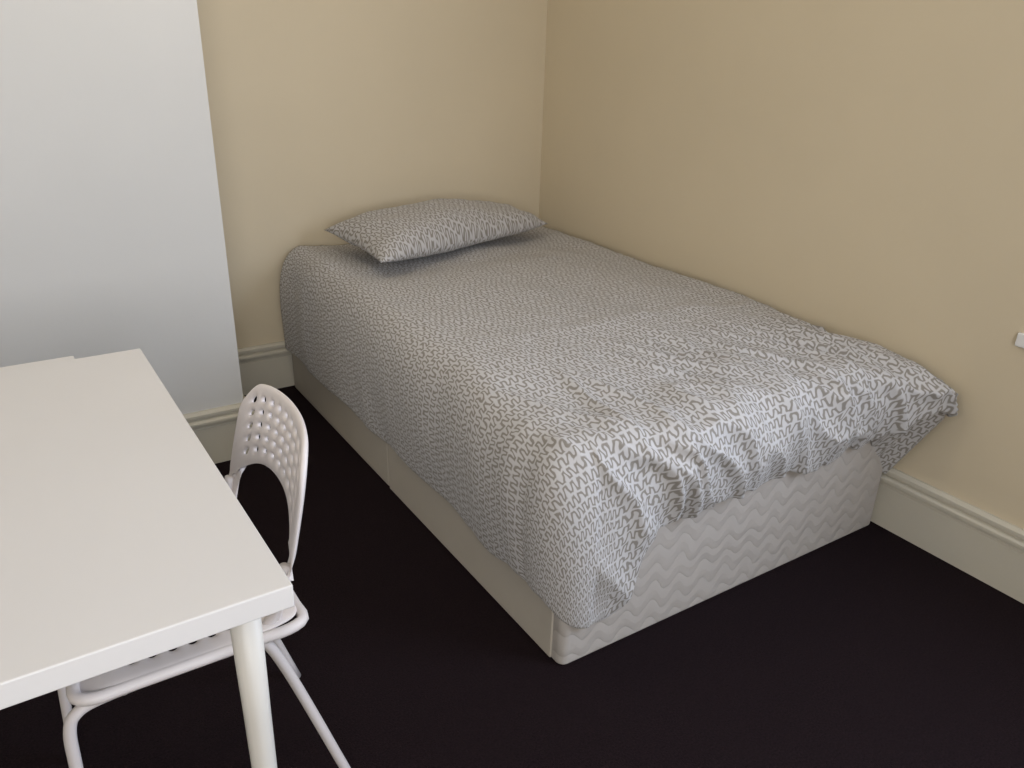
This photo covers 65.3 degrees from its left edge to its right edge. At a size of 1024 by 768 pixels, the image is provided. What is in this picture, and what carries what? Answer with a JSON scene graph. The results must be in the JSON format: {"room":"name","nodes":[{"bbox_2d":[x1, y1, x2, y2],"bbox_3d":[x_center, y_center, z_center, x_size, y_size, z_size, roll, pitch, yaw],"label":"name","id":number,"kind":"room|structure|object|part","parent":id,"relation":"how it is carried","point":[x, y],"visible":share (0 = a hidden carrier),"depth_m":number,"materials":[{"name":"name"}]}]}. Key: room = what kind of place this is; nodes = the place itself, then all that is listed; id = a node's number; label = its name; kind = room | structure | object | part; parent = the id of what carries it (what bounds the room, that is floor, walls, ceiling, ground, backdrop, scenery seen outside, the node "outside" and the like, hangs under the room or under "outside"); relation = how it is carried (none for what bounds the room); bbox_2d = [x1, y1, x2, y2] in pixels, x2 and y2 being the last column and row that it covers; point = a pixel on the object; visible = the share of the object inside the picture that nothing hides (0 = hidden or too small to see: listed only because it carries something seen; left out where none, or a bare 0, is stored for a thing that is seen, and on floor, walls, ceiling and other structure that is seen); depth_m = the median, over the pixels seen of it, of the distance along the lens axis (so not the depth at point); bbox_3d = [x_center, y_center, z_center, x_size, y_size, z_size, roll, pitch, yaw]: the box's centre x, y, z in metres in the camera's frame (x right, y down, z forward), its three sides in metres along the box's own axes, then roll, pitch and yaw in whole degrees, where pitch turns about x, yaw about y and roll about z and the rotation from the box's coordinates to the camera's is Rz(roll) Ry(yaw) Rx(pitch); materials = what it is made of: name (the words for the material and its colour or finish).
{"room":"bedroom","nodes":[
{"label":"bedroom","id":0,"kind":"room"},
{"bbox_2d":[0,0,242,413],"bbox_3d":[-1.888,-0.817,2.005,2.030,2.550,0.519,-13,27,-30],"label":"wall","id":1,"kind":"structure","parent":0,"point":[112,240],"depth_m":2.30,"materials":[{"name":"white paint"}]},
{"bbox_2d":[183,403,253,463],"bbox_3d":[-1.760,0.353,2.270,2.058,0.200,0.028,-13,27,-30],"label":"baseboard","id":2,"kind":"structure","parent":1,"relation":"attached to","point":[214,428],"depth_m":2.71,"materials":[{"name":"paint"}]},
{"bbox_2d":[197,0,547,348],"bbox_3d":[-1.401,-1.081,2.647,3.840,2.550,0.120,-13,27,-30],"label":"wall","id":3,"kind":"structure","parent":0,"point":[324,114],"depth_m":3.16,"materials":[{"name":"beige paint"}]},
{"bbox_2d":[237,341,294,394],"bbox_3d":[-0.539,-0.175,3.570,1.570,0.200,0.028,-13,27,-30],"label":"baseboard","id":4,"kind":"structure","parent":3,"relation":"attached to","point":[271,364],"depth_m":3.28,"materials":[{"name":"paint"}]},
{"bbox_2d":[0,385,1023,767],"bbox_3d":[-0.161,0.957,1.368,3.840,0.100,4.840,-13,27,-30],"label":"floor","id":5,"kind":"structure","parent":0,"point":[865,648],"depth_m":1.89,"materials":[{"name":"carpet"}]},
{"bbox_2d":[0,349,294,767],"bbox_3d":[-0.818,0.481,1.364,0.620,0.740,0.995,-14,28,-31],"label":"table","id":6,"kind":"object","parent":5,"relation":"on","point":[123,542],"visible":1,"depth_m":1.09,"materials":[{"name":"white laminate"}]},
{"bbox_3d":[-0.360,0.596,1.174,0.042,0.706,0.042,-14,28,-31],"label":"leg","id":7,"kind":"part","parent":6,"relation":"part of","materials":[{"name":"white paint"}]},
{"bbox_2d":[58,384,350,767],"bbox_3d":[-0.591,0.430,1.457,0.479,0.778,0.382,-13,27,-30],"label":"dining chair","id":8,"kind":"object","parent":5,"relation":"on","point":[286,455],"visible":0.37,"depth_m":1.36,"materials":[{"name":"white plastic"}]},
{"bbox_3d":[-0.604,0.387,1.428,0.365,0.025,0.366,-13,27,-30],"label":"seat","id":9,"kind":"part","parent":8,"relation":"part of","materials":[{"name":"white plastic"}]},
{"bbox_3d":[-0.441,0.193,1.455,0.118,0.338,0.382,-13,27,-30],"label":"backrest","id":10,"kind":"part","parent":8,"relation":"part of","materials":[{"name":"white plastic"}]},
{"bbox_3d":[-0.573,0.505,1.713,0.220,0.436,0.021,-17,29,-36],"label":"leg","id":11,"kind":"part","parent":8,"relation":"part of","materials":[{"name":"white metal"}]},
{"bbox_3d":[-0.400,0.617,1.468,0.219,0.436,0.021,-10,26,-25],"label":"leg","id":12,"kind":"part","parent":8,"relation":"part of","materials":[{"name":"white metal"}]},
{"bbox_2d":[280,226,957,664],"bbox_3d":[0.146,-0.020,2.741,1.272,0.615,2.078,-13,27,-30],"label":"bed","id":13,"kind":"object","parent":5,"relation":"on","point":[611,444],"visible":0.96,"depth_m":2.15,"materials":[{"name":"fabric"}]},
{"bbox_2d":[325,198,547,262],"bbox_3d":[-0.219,-0.631,3.171,0.929,0.169,0.461,-15,29,-34],"label":"pillow","id":14,"kind":"object","parent":13,"relation":"on","point":[434,226],"visible":1,"depth_m":3.03,"materials":[{"name":"fabric"}]},
{"bbox_3d":[-0.144,0.349,2.216,0.018,0.331,0.915,-13,27,-30],"label":"panel","id":15,"kind":"part","parent":13,"relation":"part of","materials":[{"name":"fabric"}]},
{"bbox_2d":[539,0,1023,528],"bbox_3d":[1.472,-0.598,1.734,0.120,2.550,4.720,-13,27,-30],"label":"wall","id":16,"kind":"structure","parent":0,"point":[850,168],"depth_m":2.42,"materials":[{"name":"beige paint"}]},
{"bbox_2d":[870,467,1023,603],"bbox_3d":[1.344,0.472,2.210,0.028,0.200,4.600,-13,27,-30],"label":"baseboard","id":17,"kind":"structure","parent":16,"relation":"attached to","point":[979,543],"depth_m":2.30,"materials":[{"name":"paint"}]},
{"bbox_2d":[1015,332,1023,347],"bbox_3d":[1.342,-0.091,2.007,0.017,0.036,0.144,-13,27,-30],"label":"wall socket","id":18,"kind":"object","parent":16,"relation":"attached to","point":[1019,342],"visible":1,"depth_m":2.05,"materials":[{"name":"plastic"}]}
]}

